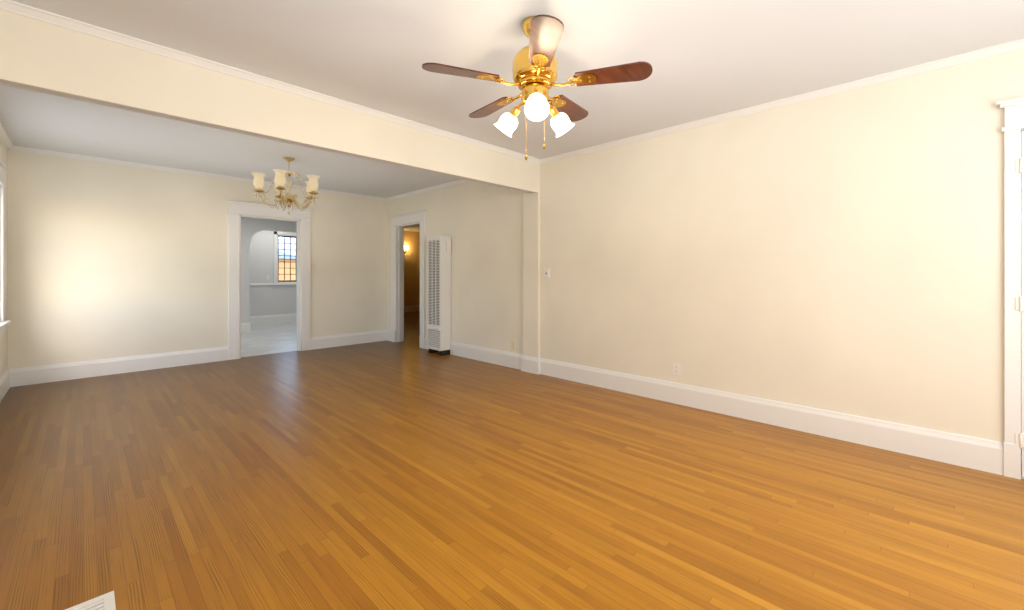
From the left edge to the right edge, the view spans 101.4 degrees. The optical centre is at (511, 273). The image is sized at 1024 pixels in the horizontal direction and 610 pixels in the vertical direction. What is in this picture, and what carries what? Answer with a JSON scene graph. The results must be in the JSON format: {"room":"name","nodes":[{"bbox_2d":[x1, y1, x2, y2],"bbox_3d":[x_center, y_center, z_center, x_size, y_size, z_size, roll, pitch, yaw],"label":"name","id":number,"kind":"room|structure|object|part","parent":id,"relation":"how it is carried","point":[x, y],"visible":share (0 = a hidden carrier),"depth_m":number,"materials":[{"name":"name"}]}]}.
{"room":"empty living room","nodes":[
{"label":"empty living room","id":0,"kind":"room"},
{"bbox_2d":[0,138,7,377],"bbox_3d":[-2.446,-0.086,1.461,9.040,2.700,0.150,0,0,44],"label":"wall","id":1,"kind":"structure","parent":0,"point":[4,336],"depth_m":4.55,"materials":[{"name":"beige paint"}]},
{"bbox_2d":[0,159,10,335],"bbox_3d":[-4.677,-0.231,3.684,1.810,1.690,0.210,0,0,44],"label":"dining window","id":2,"kind":"structure","parent":1,"relation":"in","point":[4,170],"depth_m":4.25,"materials":[{"name":"white wood"}]},
{"bbox_2d":[0,122,15,150],"bbox_3d":[-4.284,-1.412,3.392,3.570,0.048,0.042,0,0,44],"label":"crown molding","id":3,"kind":"structure","parent":1,"relation":"attached to","point":[4,137],"depth_m":4.40,"materials":[{"name":"white wood"}]},
{"bbox_2d":[8,150,386,368],"bbox_3d":[-4.057,-0.086,6.386,0.150,2.700,4.940,0,0,44],"label":"wall","id":4,"kind":"structure","parent":0,"point":[107,260],"depth_m":5.47,"materials":[{"name":"white paint"}]},
{"bbox_2d":[7,146,387,200],"bbox_3d":[-3.989,-1.412,6.318,0.042,0.048,4.640,0,0,44],"label":"crown molding","id":5,"kind":"structure","parent":4,"relation":"attached to","point":[18,148],"depth_m":5.59,"materials":[{"name":"white wood"}]},
{"bbox_2d":[225,200,312,359],"bbox_3d":[-3.814,0.094,6.616,0.235,2.340,1.220,0,0,44],"label":"door frame","id":6,"kind":"structure","parent":4,"relation":"attached to","point":[236,209],"depth_m":6.48,"materials":[{"name":"white wood"}]},
{"bbox_2d":[241,217,295,322],"bbox_3d":[-6.265,-0.086,8.684,0.120,2.700,4.840,0,0,44],"label":"wall","id":7,"kind":"structure","parent":0,"point":[251,228],"depth_m":9.13,"materials":[{"name":"white paint"}]},
{"bbox_2d":[241,322,251,332],"bbox_3d":[-6.805,1.164,8.030,0.020,0.200,3.150,0,0,44],"label":"baseboard","id":8,"kind":"structure","parent":7,"relation":"attached to","point":[245,327],"depth_m":9.09,"materials":[{"name":"white"}]},
{"bbox_2d":[241,321,296,356],"bbox_3d":[-5.720,1.294,8.150,4.845,0.060,5.140,0,0,44],"label":"floor","id":9,"kind":"structure","parent":0,"point":[268,338],"depth_m":8.08,"materials":[{"name":"grey tile"}]},
{"bbox_2d":[250,230,295,315],"bbox_3d":[-7.398,-0.086,9.791,0.150,2.700,5.140,0,0,44],"label":"wall","id":10,"kind":"structure","parent":0,"point":[272,300],"depth_m":10.79,"materials":[{"name":"white paint"}]},
{"bbox_2d":[250,283,295,323],"bbox_3d":[-7.335,0.754,9.730,0.026,1.020,4.840,0,0,44],"label":"baseboard","id":11,"kind":"structure","parent":10,"relation":"attached to","point":[280,317],"depth_m":10.84,"materials":[{"name":"white wood"}]},
{"bbox_2d":[273,231,295,284],"bbox_3d":[-5.972,-0.411,11.215,0.200,1.390,0.790,0,0,44],"label":"kitchen window","id":12,"kind":"structure","parent":10,"relation":"in","point":[277,235],"depth_m":11.08,"materials":[{"name":"white"}]},
{"bbox_2d":[404,230,419,305],"bbox_3d":[-4.286,-0.086,13.175,0.150,2.700,4.050,0,0,44],"label":"wall","id":13,"kind":"structure","parent":0,"point":[412,273],"depth_m":14.04,"materials":[{"name":"brown paint"}]},
{"bbox_2d":[404,305,419,311],"bbox_3d":[-4.288,1.164,13.051,0.020,0.200,3.870,0,0,44],"label":"baseboard","id":14,"kind":"structure","parent":13,"relation":"attached to","point":[411,308],"depth_m":13.99,"materials":[{"name":"brown wood"}]},
{"bbox_2d":[0,311,1023,609],"bbox_3d":[-1.095,1.294,6.462,14.100,0.060,9.190,0,0,44],"label":"floor","id":15,"kind":"structure","parent":0,"point":[406,473],"depth_m":2.33,"materials":[{"name":"brown wood"}]},
{"bbox_2d":[65,591,115,609],"bbox_3d":[-1.572,1.258,1.407,0.355,0.012,0.355,0,0,44],"label":"floor vent","id":16,"kind":"object","parent":15,"relation":"in","point":[106,601],"visible":1,"depth_m":1.59,"materials":[{"name":"white metal"}]},
{"bbox_2d":[427,235,450,355],"bbox_3d":[-1.158,0.333,6.636,0.395,1.862,0.222,0,0,44],"label":"heater","id":17,"kind":"object","parent":15,"relation":"on","point":[438,293],"visible":1,"depth_m":6.55,"materials":[{"name":"white metal"}]},
{"bbox_2d":[0,0,1023,231],"bbox_3d":[-1.095,-1.486,6.462,14.100,0.100,9.190,0,0,44],"label":"ceiling","id":18,"kind":"structure","parent":0,"point":[707,58],"depth_m":2.78,"materials":[{"name":"white paint"}]},
{"bbox_2d":[0,10,539,192],"bbox_3d":[-1.313,-1.230,3.703,0.144,0.412,4.640,0,0,44],"label":"beam","id":19,"kind":"structure","parent":18,"relation":"attached to","point":[42,57],"depth_m":2.88,"materials":[{"name":"white paint"}]},
{"bbox_2d":[0,0,539,163],"bbox_3d":[-1.246,-1.412,3.645,0.042,0.048,4.530,0,0,44],"label":"crown molding","id":20,"kind":"structure","parent":19,"relation":"attached to","point":[21,9],"depth_m":2.85,"materials":[{"name":"white wood"}]},
{"bbox_2d":[253,186,317,209],"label":"chandelier","id":21,"kind":"object","parent":18,"relation":"hanging from","point":[289,198],"depth_m":5.16,"materials":[{"name":"gold metal"}]},
{"bbox_2d":[251,169,319,214],"bbox_3d":[-2.797,-0.998,5.232,0.749,0.533,0.772,0,0,44],"label":"shade","id":22,"kind":"object","parent":21,"relation":"attached to","point":[282,179],"visible":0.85,"depth_m":5.13,"materials":[{"name":"beige glass"}]},
{"bbox_2d":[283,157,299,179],"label":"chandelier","id":23,"kind":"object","parent":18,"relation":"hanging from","point":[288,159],"depth_m":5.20,"materials":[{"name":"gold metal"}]},
{"bbox_2d":[422,15,652,159],"bbox_3d":[0.125,-1.046,2.440,1.207,0.780,1.215,0,0,44],"label":"ceiling fan","id":24,"kind":"object","parent":18,"relation":"hanging from","point":[535,67],"depth_m":2.30,"materials":[{"name":"gold metal"}]},
{"bbox_3d":[0.132,-1.356,2.402,0.152,0.160,0.152,0,0,44],"label":"ceiling fan","id":25,"kind":"part","parent":24,"relation":"part of","materials":[{"name":"gold metal"}]},
{"bbox_3d":[0.129,-0.884,2.436,0.467,0.142,0.470,0,0,44],"label":"ceiling fan shade","id":26,"kind":"part","parent":24,"relation":"part of","materials":[{"name":"white glass"}]},
{"bbox_3d":[0.133,-0.813,2.418,0.118,0.314,0.016,0,0,5],"label":"ceiling fan cord","id":27,"kind":"part","parent":24,"relation":"part of","materials":[{"name":"gold metal"}]},
{"bbox_2d":[523,192,539,357],"bbox_3d":[0.250,-0.086,5.391,0.260,2.700,0.040,0,0,44],"label":"pillar","id":28,"kind":"structure","parent":0,"point":[531,274],"depth_m":5.36,"materials":[{"name":"beige paint"}]},
{"bbox_2d":[0,330,1002,474],"bbox_3d":[-0.825,1.164,3.226,8.890,0.200,4.640,0,0,44],"label":"baseboard","id":29,"kind":"structure","parent":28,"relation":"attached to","point":[984,455],"depth_m":4.03,"materials":[{"name":"white wood"}]},
{"bbox_2d":[387,49,1023,442],"bbox_3d":[0.903,-0.086,4.886,9.040,2.700,0.150,0,0,44],"label":"wall","id":30,"kind":"structure","parent":0,"point":[843,253],"depth_m":3.44,"materials":[{"name":"beige paint"}]},
{"bbox_2d":[388,210,425,348],"bbox_3d":[-1.816,0.094,7.527,1.170,2.340,0.235,0,0,44],"label":"door frame","id":31,"kind":"structure","parent":30,"relation":"attached to","point":[397,278],"depth_m":7.76,"materials":[{"name":"white wood"}]},
{"bbox_2d":[384,179,468,199],"bbox_3d":[-1.070,-1.412,6.680,3.570,0.048,0.042,0,0,44],"label":"crown molding","id":32,"kind":"structure","parent":30,"relation":"attached to","point":[460,181],"depth_m":7.00,"materials":[{"name":"white wood"}]},
{"bbox_2d":[511,341,514,349],"bbox_3d":[0.017,0.964,5.640,0.070,0.115,0.008,0,0,44],"label":"electrical outlet","id":33,"kind":"object","parent":30,"relation":"attached to","point":[512,345],"visible":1,"depth_m":5.64,"materials":[{"name":"beige plastic"}]},
{"bbox_2d":[544,268,549,277],"bbox_3d":[0.434,-0.006,5.222,0.085,0.125,0.024,0,0,44],"label":"light switch","id":34,"kind":"object","parent":30,"relation":"attached to","point":[546,272],"visible":0.98,"depth_m":5.21,"materials":[{"name":"white plastic"}]},
{"bbox_2d":[673,363,679,375],"bbox_3d":[1.605,0.929,4.088,0.070,0.115,0.008,0,0,44],"label":"electrical outlet","id":35,"kind":"object","parent":30,"relation":"attached to","point":[676,368],"visible":1,"depth_m":4.09,"materials":[{"name":"white plastic"}]},
{"bbox_2d":[540,38,1023,163],"bbox_3d":[2.151,-1.412,3.531,5.060,0.048,0.042,0,0,44],"label":"crown molding","id":36,"kind":"structure","parent":30,"relation":"attached to","point":[1015,45],"depth_m":3.26,"materials":[{"name":"white wood"}]},
{"bbox_2d":[996,97,1023,479],"bbox_3d":[3.506,0.094,2.303,1.125,2.340,0.206,0,0,44],"label":"trim","id":37,"kind":"structure","parent":30,"relation":"attached to","point":[1013,441],"depth_m":2.59,"materials":[{"name":"white wood"}]},
{"label":"outside","id":38,"kind":"structure","parent":0,"visible":0},
{"bbox_3d":[-22.502,1.464,28.989,47.290,0.200,70.000,0,0,44],"label":"ground","id":39,"kind":"structure","parent":38,"visible":0},
{"bbox_2d":[279,239,295,279],"bbox_3d":[-13.511,-0.036,18.452,7.400,2.800,5.900,0,0,44],"label":"building","id":40,"kind":"structure","parent":39,"relation":"on","point":[287,267],"depth_m":17.73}
]}

